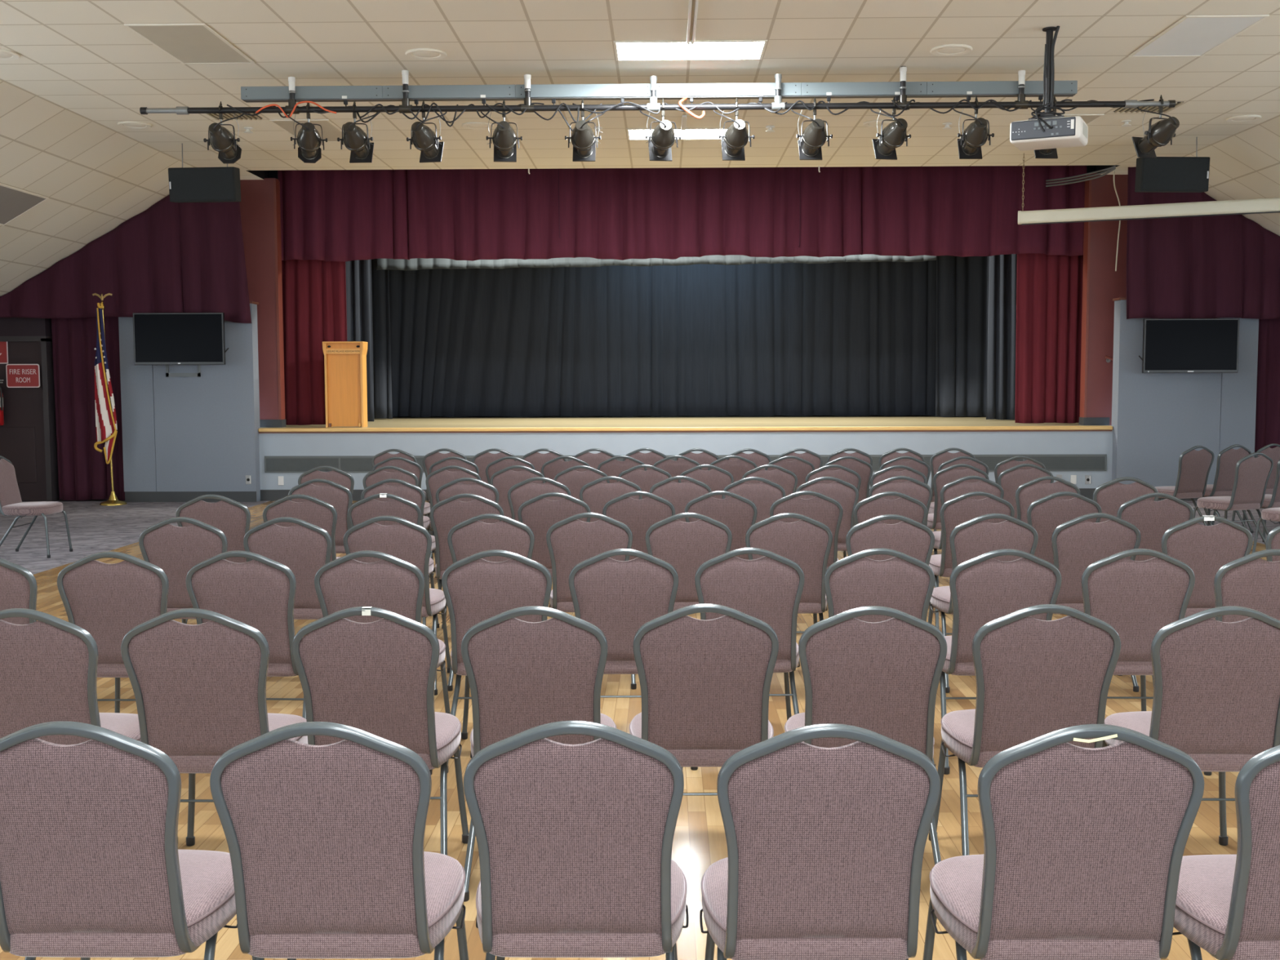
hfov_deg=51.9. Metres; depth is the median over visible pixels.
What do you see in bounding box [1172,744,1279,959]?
banquet chair
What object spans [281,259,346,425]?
curtain
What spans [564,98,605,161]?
spotlight
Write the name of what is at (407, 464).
banquet chair
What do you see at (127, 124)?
ceiling vent
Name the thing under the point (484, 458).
banquet chair
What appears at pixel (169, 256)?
valance
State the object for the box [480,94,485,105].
socket
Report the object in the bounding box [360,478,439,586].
banquet chair
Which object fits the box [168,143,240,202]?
loudspeaker
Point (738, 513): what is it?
banquet chair
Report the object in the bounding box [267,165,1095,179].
wall
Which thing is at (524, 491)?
banquet chair
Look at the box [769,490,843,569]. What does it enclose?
banquet chair
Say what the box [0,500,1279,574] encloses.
floor
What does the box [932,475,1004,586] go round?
banquet chair
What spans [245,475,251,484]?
wall outlet
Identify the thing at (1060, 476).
wall outlet
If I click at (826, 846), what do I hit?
banquet chair
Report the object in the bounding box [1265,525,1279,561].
banquet chair
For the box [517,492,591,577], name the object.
banquet chair
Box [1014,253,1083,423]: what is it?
curtain
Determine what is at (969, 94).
socket
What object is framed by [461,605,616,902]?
banquet chair
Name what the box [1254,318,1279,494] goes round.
curtain
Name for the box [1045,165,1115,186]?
cable bundle
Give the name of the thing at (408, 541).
banquet chair
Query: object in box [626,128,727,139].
recessed light
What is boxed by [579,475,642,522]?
banquet chair
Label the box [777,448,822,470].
banquet chair
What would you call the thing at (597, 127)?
sprinkler head
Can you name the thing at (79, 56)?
ceiling
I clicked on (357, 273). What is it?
curtain
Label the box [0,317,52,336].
wall
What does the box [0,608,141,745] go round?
banquet chair
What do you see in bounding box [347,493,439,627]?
banquet chair
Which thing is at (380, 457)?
banquet chair
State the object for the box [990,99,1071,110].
cable
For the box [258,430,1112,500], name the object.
wall
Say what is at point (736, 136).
spotlight
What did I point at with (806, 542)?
banquet chair
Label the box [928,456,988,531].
banquet chair
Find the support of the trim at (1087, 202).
attached to the wall at (1107, 284)
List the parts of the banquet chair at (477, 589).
leg, seat, stretcher rod, leg, frame, backrest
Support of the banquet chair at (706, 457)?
on the floor at (700, 841)
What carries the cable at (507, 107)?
hanging from the bar
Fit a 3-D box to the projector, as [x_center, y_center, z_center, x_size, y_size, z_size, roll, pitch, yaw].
[3.176,-3.039,10.191,0.532,0.872,0.488,2,5,26]
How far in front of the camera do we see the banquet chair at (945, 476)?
10.47 m
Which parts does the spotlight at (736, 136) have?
tilt knob, gel frame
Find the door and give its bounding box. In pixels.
[0,341,46,501]
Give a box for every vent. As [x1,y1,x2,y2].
[0,48,20,60]
[117,120,151,128]
[205,113,262,119]
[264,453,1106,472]
[404,48,447,60]
[461,122,493,129]
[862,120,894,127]
[929,44,973,56]
[1082,122,1087,138]
[1113,102,1182,113]
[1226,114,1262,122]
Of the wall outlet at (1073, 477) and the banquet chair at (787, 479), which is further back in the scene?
the wall outlet at (1073, 477)
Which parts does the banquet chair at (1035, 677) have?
leg, leg, seat, stretcher rod, frame, backrest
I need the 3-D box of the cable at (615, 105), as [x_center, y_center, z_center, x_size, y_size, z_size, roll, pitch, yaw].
[-0.205,-3.211,11.373,0.762,0.110,0.076,0,4,1]
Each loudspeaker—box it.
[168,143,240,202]
[1134,137,1209,192]
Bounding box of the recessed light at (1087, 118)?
[1055,114,1104,124]
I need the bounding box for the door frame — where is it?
[0,336,58,501]
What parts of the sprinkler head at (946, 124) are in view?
sprinkler plate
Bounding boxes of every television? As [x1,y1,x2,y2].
[133,312,228,364]
[1138,318,1239,373]
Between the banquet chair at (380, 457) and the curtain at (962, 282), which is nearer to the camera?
the banquet chair at (380, 457)
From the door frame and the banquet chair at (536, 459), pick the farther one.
the door frame
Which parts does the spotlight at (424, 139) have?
tilt knob, gel frame, tilt knob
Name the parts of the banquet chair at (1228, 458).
leg, leg, seat, frame, backrest, leg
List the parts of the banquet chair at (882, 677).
seat, frame, backrest, leg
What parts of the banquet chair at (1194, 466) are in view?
seat, frame, backrest, leg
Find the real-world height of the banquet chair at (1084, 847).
0.922 m
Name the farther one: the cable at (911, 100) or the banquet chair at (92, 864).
the cable at (911, 100)
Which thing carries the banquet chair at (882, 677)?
on the floor at (700, 841)
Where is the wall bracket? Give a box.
[165,364,200,377]
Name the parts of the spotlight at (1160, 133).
gel frame, tilt knob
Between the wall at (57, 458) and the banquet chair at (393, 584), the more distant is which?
the wall at (57, 458)
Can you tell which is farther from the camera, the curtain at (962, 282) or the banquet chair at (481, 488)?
the curtain at (962, 282)
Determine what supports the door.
in the wall at (9, 326)
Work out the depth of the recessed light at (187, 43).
10.44 m
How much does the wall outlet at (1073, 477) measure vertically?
0.120 m
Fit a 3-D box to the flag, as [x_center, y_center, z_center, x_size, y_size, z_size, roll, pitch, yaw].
[-6.840,-1.038,16.974,0.329,2.721,0.332,3,6,39]
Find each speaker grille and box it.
[168,168,234,200]
[1142,157,1209,190]
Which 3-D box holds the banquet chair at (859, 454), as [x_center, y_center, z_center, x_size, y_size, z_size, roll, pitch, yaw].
[2.060,0.129,13.139,0.483,0.922,0.578,0,4,2]
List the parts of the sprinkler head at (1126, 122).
sprinkler plate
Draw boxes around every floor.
[0,500,1266,959]
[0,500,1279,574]
[281,415,1113,430]
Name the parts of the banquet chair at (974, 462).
seat, frame, backrest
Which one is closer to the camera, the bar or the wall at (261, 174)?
the bar
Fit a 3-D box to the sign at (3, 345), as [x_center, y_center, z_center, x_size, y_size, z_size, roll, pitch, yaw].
[-8.516,-1.702,17.361,0.355,0.335,0.007,0,4,1]
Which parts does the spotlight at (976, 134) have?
tilt knob, gel frame, tilt knob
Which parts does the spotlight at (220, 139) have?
tilt knob, gel frame, tilt knob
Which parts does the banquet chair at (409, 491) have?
frame, backrest, seat, leg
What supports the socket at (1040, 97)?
attached to the electrical raceway at (760, 91)
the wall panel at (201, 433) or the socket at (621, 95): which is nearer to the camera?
the socket at (621, 95)
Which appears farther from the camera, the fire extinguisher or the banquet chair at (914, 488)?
the fire extinguisher
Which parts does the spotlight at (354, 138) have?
tilt knob, gel frame, tilt knob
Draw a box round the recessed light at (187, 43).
[124,23,254,64]
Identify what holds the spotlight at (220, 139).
hanging from the bar
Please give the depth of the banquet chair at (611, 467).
11.76 m
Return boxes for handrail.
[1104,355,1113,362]
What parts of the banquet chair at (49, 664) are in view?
backrest, frame, seat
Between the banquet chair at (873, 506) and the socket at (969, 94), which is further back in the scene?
the socket at (969, 94)
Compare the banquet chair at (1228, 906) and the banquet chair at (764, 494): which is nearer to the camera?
the banquet chair at (1228, 906)
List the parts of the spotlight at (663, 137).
tilt knob, gel frame, tilt knob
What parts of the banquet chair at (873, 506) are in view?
frame, backrest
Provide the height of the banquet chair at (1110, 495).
0.922 m
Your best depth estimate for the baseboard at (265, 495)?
17.50 m
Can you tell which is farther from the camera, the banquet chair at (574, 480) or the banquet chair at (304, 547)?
the banquet chair at (574, 480)
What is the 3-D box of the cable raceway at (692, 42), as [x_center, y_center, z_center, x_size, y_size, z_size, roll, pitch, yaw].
[0.362,-3.308,8.302,0.064,0.035,4.289,0,4,1]
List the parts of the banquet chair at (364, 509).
backrest, frame, leg, seat, leg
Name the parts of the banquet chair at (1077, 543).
seat, backrest, frame, leg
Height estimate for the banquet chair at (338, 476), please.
0.922 m
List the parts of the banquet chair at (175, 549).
seat, backrest, frame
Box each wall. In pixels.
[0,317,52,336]
[57,457,108,500]
[239,173,1128,425]
[246,164,1119,179]
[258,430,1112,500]
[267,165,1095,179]
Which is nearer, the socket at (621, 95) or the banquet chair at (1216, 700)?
the banquet chair at (1216, 700)
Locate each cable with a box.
[226,103,399,118]
[358,102,543,123]
[406,102,457,126]
[485,102,602,123]
[558,106,578,131]
[572,102,660,114]
[664,102,786,114]
[757,99,915,116]
[891,99,1031,113]
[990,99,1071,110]
[1042,98,1154,111]
[1113,169,1120,271]
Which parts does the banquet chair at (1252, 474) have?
leg, leg, leg, seat, stretcher rod, frame, backrest, leg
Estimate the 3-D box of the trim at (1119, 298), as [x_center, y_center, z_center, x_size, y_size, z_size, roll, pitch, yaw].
[7.086,-2.348,17.062,1.817,0.030,0.270,0,4,1]
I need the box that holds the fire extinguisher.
[0,379,4,425]
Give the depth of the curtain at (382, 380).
21.16 m
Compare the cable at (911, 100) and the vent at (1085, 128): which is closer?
the vent at (1085, 128)
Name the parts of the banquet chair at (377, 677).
backrest, frame, stretcher rod, seat, leg, leg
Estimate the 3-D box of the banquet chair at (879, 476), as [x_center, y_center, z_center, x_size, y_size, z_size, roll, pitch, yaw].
[2.044,0.321,10.636,0.483,0.922,0.578,0,4,2]
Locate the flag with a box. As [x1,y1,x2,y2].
[92,293,127,506]
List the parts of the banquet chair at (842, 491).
frame, backrest, seat, leg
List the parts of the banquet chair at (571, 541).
seat, frame, backrest, leg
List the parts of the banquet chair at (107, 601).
backrest, seat, frame, stretcher rod, leg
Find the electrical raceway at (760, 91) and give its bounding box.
[240,80,1077,106]
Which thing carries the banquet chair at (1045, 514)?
on the floor at (700, 841)
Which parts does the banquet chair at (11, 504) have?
frame, leg, backrest, leg, seat, leg, leg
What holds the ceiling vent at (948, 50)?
in the ceiling at (79, 56)
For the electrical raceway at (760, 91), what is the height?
0.202 m
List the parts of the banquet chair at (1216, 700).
leg, seat, frame, stretcher rod, backrest, leg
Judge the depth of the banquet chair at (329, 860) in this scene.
2.69 m
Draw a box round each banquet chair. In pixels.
[0,455,72,558]
[0,557,37,624]
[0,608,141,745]
[0,720,254,959]
[57,551,168,712]
[120,608,307,846]
[138,516,227,623]
[175,494,250,624]
[186,550,306,719]
[209,721,468,959]
[243,516,332,619]
[262,493,341,561]
[288,478,352,553]
[291,606,468,855]
[297,466,354,504]
[314,550,450,774]
[342,515,451,695]
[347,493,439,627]
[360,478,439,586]
[362,466,435,571]
[372,448,426,529]
[372,457,434,551]
[422,448,466,532]
[425,465,481,558]
[429,456,479,475]
[430,493,503,630]
[435,477,499,503]
[441,549,551,773]
[447,513,534,691]
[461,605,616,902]
[463,720,688,959]
[471,448,515,483]
[485,456,535,484]
[489,465,546,518]
[507,476,570,521]
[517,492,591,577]
[521,448,566,472]
[541,455,590,482]
[546,512,636,689]
[553,465,609,499]
[568,548,682,768]
[573,448,617,469]
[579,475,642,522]
[597,455,646,483]
[602,491,675,560]
[617,464,671,499]
[622,448,666,471]
[629,603,778,795]
[645,512,732,610]
[648,475,711,522]
[653,455,702,482]
[674,448,719,471]
[678,464,733,498]
[684,490,757,559]
[690,547,804,770]
[699,723,940,959]
[707,455,757,482]
[721,476,786,523]
[726,448,771,470]
[742,464,797,496]
[745,512,832,632]
[764,455,814,489]
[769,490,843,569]
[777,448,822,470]
[784,605,946,865]
[795,476,858,558]
[804,464,861,525]
[823,456,872,502]
[823,547,935,766]
[826,448,872,465]
[845,491,927,557]
[845,514,934,571]
[868,475,932,605]
[870,465,927,487]
[878,448,924,468]
[879,456,930,484]
[922,724,1204,959]
[927,448,975,533]
[927,463,989,528]
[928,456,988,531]
[928,491,1014,628]
[928,513,1038,693]
[928,604,1120,855]
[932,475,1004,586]
[939,548,1061,774]
[994,455,1045,483]
[997,463,1053,518]
[1015,475,1080,523]
[1026,491,1102,570]
[1051,512,1141,692]
[1080,548,1195,711]
[1093,476,1158,522]
[1102,605,1279,845]
[1116,492,1194,560]
[1118,515,1253,684]
[1154,445,1214,525]
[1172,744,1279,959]
[1180,444,1251,529]
[1193,452,1273,544]
[1204,549,1279,775]
[1212,443,1279,533]
[1231,459,1279,542]
[1252,507,1279,553]
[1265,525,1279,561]
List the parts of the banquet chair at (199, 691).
leg, backrest, frame, stretcher rod, seat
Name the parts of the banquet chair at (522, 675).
leg, backrest, frame, seat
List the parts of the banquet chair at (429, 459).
backrest, frame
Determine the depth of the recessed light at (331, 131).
13.92 m
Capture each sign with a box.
[0,341,8,364]
[5,364,39,387]
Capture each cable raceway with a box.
[680,115,687,130]
[686,0,698,44]
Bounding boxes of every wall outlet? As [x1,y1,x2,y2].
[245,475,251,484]
[277,475,284,484]
[1056,474,1062,481]
[1070,475,1076,484]
[1084,475,1090,484]
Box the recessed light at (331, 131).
[269,119,342,142]
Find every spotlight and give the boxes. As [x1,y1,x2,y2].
[203,101,244,164]
[284,100,327,163]
[337,100,377,163]
[406,99,447,162]
[480,99,522,162]
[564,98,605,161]
[640,97,681,160]
[712,97,754,160]
[791,97,832,159]
[870,96,911,159]
[952,96,994,159]
[1031,95,1057,158]
[1131,94,1179,158]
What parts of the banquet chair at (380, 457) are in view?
backrest, frame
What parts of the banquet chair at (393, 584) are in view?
backrest, frame, seat, leg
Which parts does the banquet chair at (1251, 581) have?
frame, backrest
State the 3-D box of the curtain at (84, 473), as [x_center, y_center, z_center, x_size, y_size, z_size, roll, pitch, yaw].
[-7.291,-1.017,17.441,0.961,2.590,0.124,0,4,1]
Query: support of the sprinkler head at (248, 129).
attached to the ceiling at (79, 56)
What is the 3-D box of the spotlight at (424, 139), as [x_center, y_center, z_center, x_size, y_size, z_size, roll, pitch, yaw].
[-1.855,-3.045,11.447,0.344,0.511,0.465,2,5,25]
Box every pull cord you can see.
[558,168,560,238]
[798,167,800,247]
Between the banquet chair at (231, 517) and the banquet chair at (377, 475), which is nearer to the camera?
the banquet chair at (231, 517)
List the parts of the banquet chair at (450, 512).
leg, seat, frame, backrest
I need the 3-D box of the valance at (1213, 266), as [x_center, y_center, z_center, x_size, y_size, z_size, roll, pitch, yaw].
[8.027,-3.018,16.746,3.647,1.928,0.133,0,4,1]
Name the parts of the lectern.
panel, head panel, panel, panel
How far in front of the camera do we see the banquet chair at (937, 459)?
12.85 m
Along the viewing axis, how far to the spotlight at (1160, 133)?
11.28 m
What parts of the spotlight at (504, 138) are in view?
tilt knob, gel frame, tilt knob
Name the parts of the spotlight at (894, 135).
tilt knob, gel frame, tilt knob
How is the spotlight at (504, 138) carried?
hanging from the bar
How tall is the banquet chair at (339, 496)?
0.922 m
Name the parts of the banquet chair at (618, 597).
seat, stretcher rod, frame, backrest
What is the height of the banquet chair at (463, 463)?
0.922 m
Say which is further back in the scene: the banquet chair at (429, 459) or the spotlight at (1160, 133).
the banquet chair at (429, 459)
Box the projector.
[1009,26,1088,151]
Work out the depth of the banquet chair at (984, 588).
5.27 m
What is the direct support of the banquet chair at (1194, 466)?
on the floor at (700, 841)
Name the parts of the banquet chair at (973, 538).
leg, seat, leg, frame, backrest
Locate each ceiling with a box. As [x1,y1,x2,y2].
[0,0,1279,179]
[0,79,1279,296]
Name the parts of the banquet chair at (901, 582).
frame, backrest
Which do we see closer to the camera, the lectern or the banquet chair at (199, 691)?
the banquet chair at (199, 691)
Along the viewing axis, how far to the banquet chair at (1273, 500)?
12.21 m
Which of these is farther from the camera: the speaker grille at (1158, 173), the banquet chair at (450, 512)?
the speaker grille at (1158, 173)
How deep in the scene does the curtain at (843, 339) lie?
22.07 m
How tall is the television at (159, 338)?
0.665 m
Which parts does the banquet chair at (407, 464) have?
frame, backrest, seat, leg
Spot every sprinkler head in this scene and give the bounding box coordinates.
[244,126,253,133]
[593,126,602,133]
[765,125,774,132]
[942,122,951,129]
[1120,119,1131,126]
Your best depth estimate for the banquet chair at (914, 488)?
9.20 m
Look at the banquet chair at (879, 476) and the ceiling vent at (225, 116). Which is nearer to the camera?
the banquet chair at (879, 476)
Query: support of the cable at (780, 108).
hanging from the bar
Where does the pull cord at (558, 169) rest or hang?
hanging from the valance at (621, 214)
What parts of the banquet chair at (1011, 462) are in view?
backrest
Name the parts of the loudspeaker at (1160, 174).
hanging chain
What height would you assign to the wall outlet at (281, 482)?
0.120 m
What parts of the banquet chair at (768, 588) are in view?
frame, backrest, stretcher rod, seat, leg, leg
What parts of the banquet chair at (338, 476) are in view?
backrest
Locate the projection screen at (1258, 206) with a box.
[1017,153,1279,225]
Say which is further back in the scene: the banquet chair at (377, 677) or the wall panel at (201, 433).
the wall panel at (201, 433)
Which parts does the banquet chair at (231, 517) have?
frame, backrest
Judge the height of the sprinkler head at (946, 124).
0.059 m
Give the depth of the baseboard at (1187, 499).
17.15 m
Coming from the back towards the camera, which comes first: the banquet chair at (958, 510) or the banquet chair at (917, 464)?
the banquet chair at (917, 464)
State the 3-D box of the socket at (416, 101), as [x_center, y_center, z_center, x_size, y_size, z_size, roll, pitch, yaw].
[-1.951,-3.278,11.490,0.032,0.087,0.030,0,4,1]
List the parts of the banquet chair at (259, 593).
backrest, frame, stretcher rod, seat, leg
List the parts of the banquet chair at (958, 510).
leg, seat, frame, backrest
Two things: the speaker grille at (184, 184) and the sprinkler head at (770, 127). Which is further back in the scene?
the speaker grille at (184, 184)
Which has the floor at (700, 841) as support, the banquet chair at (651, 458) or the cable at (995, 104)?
the banquet chair at (651, 458)
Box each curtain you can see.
[51,316,124,500]
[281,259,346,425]
[345,259,373,421]
[370,258,392,418]
[388,260,936,417]
[935,255,987,417]
[986,253,1017,419]
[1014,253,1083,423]
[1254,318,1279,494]
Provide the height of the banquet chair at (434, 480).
0.922 m
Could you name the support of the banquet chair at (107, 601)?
on the floor at (700, 841)
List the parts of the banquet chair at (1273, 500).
leg, leg, leg, seat, frame, backrest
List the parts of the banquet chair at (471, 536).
leg, backrest, frame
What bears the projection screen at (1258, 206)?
hanging from the ceiling at (79, 56)
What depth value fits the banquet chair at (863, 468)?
11.56 m
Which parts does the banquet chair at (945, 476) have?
seat, backrest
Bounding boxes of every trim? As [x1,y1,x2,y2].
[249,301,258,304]
[257,426,1112,431]
[258,430,1111,433]
[273,174,1092,419]
[1112,297,1126,301]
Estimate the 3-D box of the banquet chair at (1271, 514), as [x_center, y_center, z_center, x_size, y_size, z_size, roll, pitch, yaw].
[5.597,0.270,11.161,0.483,0.922,0.578,-2,5,-21]
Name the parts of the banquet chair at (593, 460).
backrest, frame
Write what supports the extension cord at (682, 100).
hanging from the electrical raceway at (760, 91)
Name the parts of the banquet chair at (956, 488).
leg, seat, frame, backrest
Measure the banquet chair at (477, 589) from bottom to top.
0.922 m
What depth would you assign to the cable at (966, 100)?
11.30 m
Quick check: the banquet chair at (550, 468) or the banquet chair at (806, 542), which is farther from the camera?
the banquet chair at (550, 468)
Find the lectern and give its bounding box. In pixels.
[322,341,368,427]
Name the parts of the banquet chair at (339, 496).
frame, seat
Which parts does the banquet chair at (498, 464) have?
backrest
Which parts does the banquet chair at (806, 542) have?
backrest, seat, leg, leg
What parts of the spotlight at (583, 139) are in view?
tilt knob, gel frame, tilt knob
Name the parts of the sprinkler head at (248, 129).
sprinkler plate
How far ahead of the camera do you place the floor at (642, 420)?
19.45 m
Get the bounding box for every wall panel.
[118,303,260,501]
[1111,299,1258,486]
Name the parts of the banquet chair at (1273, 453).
leg, frame, backrest, seat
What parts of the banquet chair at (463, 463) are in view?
backrest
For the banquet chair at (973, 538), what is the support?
on the floor at (700, 841)
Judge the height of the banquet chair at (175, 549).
0.922 m
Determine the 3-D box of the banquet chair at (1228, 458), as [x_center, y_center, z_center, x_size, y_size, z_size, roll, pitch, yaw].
[5.937,0.081,13.604,0.483,0.922,0.578,-2,5,-23]
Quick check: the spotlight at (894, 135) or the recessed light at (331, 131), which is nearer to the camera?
the spotlight at (894, 135)
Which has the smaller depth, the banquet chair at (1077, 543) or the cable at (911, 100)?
the banquet chair at (1077, 543)
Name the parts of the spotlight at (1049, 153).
gel frame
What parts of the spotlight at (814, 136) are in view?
tilt knob, gel frame, tilt knob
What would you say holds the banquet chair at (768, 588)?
on the floor at (700, 841)
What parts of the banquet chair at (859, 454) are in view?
backrest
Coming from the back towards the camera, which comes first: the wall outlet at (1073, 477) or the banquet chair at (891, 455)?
the wall outlet at (1073, 477)
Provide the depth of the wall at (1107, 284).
17.60 m
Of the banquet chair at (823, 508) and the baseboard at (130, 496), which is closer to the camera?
the banquet chair at (823, 508)
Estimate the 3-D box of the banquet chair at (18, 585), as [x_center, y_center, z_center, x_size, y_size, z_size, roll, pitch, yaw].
[-2.622,0.728,5.515,0.483,0.922,0.578,0,4,1]
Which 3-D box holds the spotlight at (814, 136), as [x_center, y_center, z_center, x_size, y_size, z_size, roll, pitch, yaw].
[1.486,-3.050,11.373,0.361,0.511,0.490,0,4,1]
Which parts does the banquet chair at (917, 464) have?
backrest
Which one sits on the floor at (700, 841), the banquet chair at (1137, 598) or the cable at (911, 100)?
the banquet chair at (1137, 598)
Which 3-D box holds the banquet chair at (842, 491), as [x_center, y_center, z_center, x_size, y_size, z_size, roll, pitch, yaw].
[1.307,0.414,9.453,0.483,0.922,0.578,0,4,1]
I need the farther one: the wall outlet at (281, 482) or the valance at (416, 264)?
the valance at (416, 264)
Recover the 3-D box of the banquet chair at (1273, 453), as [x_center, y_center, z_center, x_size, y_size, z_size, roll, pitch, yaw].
[6.406,0.065,13.805,0.483,0.922,0.578,-2,5,-23]
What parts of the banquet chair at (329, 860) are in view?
leg, backrest, seat, leg, leg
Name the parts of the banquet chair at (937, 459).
backrest, frame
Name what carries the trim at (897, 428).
attached to the wall at (271, 174)
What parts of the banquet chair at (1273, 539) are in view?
backrest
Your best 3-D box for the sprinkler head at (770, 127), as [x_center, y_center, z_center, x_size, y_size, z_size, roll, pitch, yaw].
[1.383,-3.726,13.974,0.100,0.059,0.100,0,4,1]
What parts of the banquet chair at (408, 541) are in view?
backrest, frame, seat, leg, leg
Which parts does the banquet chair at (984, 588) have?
leg, seat, stretcher rod, frame, backrest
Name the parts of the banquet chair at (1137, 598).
stretcher rod, seat, frame, backrest, leg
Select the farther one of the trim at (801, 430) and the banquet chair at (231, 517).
the trim at (801, 430)
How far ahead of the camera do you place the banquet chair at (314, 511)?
7.88 m
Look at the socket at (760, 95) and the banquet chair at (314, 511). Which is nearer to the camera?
the banquet chair at (314, 511)
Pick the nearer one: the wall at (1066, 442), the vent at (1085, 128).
the vent at (1085, 128)
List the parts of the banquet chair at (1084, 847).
leg, leg, seat, backrest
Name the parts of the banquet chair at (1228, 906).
leg, seat, frame, backrest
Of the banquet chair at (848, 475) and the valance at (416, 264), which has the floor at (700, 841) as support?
the banquet chair at (848, 475)
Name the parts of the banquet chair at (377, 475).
frame, backrest, seat, leg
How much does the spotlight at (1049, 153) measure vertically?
0.511 m
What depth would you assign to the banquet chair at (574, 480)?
10.43 m
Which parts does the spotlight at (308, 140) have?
tilt knob, gel frame, tilt knob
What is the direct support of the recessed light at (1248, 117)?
in the ceiling at (79, 56)
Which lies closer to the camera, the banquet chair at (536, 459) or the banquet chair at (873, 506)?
the banquet chair at (873, 506)
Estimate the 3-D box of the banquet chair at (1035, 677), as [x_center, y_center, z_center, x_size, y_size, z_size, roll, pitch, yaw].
[1.237,0.812,4.258,0.483,0.922,0.578,0,4,1]
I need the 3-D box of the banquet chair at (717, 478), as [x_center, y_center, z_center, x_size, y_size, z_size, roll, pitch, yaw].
[0.538,0.315,10.783,0.483,0.922,0.578,0,4,2]
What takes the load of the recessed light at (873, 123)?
in the ceiling at (79, 56)
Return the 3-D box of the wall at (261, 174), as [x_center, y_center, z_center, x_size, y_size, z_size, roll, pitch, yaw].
[0.518,-4.664,17.142,11.200,1.322,0.970,0,4,1]
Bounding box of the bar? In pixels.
[139,66,1175,114]
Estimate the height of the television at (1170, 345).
0.685 m
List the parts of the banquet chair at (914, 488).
frame, backrest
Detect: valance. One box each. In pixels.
[0,194,251,323]
[277,165,1086,262]
[375,253,937,271]
[1126,167,1279,319]
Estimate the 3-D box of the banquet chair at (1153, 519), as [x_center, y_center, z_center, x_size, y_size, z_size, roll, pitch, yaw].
[3.071,0.513,8.085,0.483,0.922,0.578,0,4,2]
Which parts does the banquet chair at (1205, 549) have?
seat, frame, backrest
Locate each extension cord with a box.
[255,101,336,118]
[678,97,705,119]
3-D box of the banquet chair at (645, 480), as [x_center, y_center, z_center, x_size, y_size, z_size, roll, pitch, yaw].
[0.049,0.315,10.802,0.483,0.922,0.578,0,4,2]
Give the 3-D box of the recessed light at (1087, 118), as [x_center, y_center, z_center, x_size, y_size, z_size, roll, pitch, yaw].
[4.426,-3.761,13.993,0.610,0.011,1.219,0,4,1]
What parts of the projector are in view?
panel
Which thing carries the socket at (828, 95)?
attached to the electrical raceway at (760, 91)
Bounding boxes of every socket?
[342,95,347,106]
[414,99,418,106]
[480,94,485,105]
[551,98,555,104]
[619,93,624,104]
[758,93,763,103]
[826,92,831,102]
[894,92,900,101]
[966,91,972,102]
[1038,95,1043,101]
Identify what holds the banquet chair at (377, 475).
on the floor at (700, 841)
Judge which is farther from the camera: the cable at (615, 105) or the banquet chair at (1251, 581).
the cable at (615, 105)
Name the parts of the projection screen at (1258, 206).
hanging chain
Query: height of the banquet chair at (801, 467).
0.922 m
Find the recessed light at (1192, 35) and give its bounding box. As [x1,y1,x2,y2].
[1128,14,1269,57]
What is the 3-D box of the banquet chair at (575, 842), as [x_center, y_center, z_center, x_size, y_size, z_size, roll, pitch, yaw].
[-0.131,0.919,2.927,0.483,0.922,0.578,0,4,0]
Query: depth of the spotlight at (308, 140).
11.42 m
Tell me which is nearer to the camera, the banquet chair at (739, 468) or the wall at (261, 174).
the banquet chair at (739, 468)
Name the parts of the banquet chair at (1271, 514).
leg, seat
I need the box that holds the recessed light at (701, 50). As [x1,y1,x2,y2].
[613,40,767,61]
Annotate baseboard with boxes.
[124,491,257,502]
[259,417,1109,427]
[260,488,1095,501]
[1157,497,1199,500]
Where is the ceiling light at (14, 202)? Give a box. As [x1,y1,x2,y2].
[0,182,48,226]
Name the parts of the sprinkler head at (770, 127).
sprinkler plate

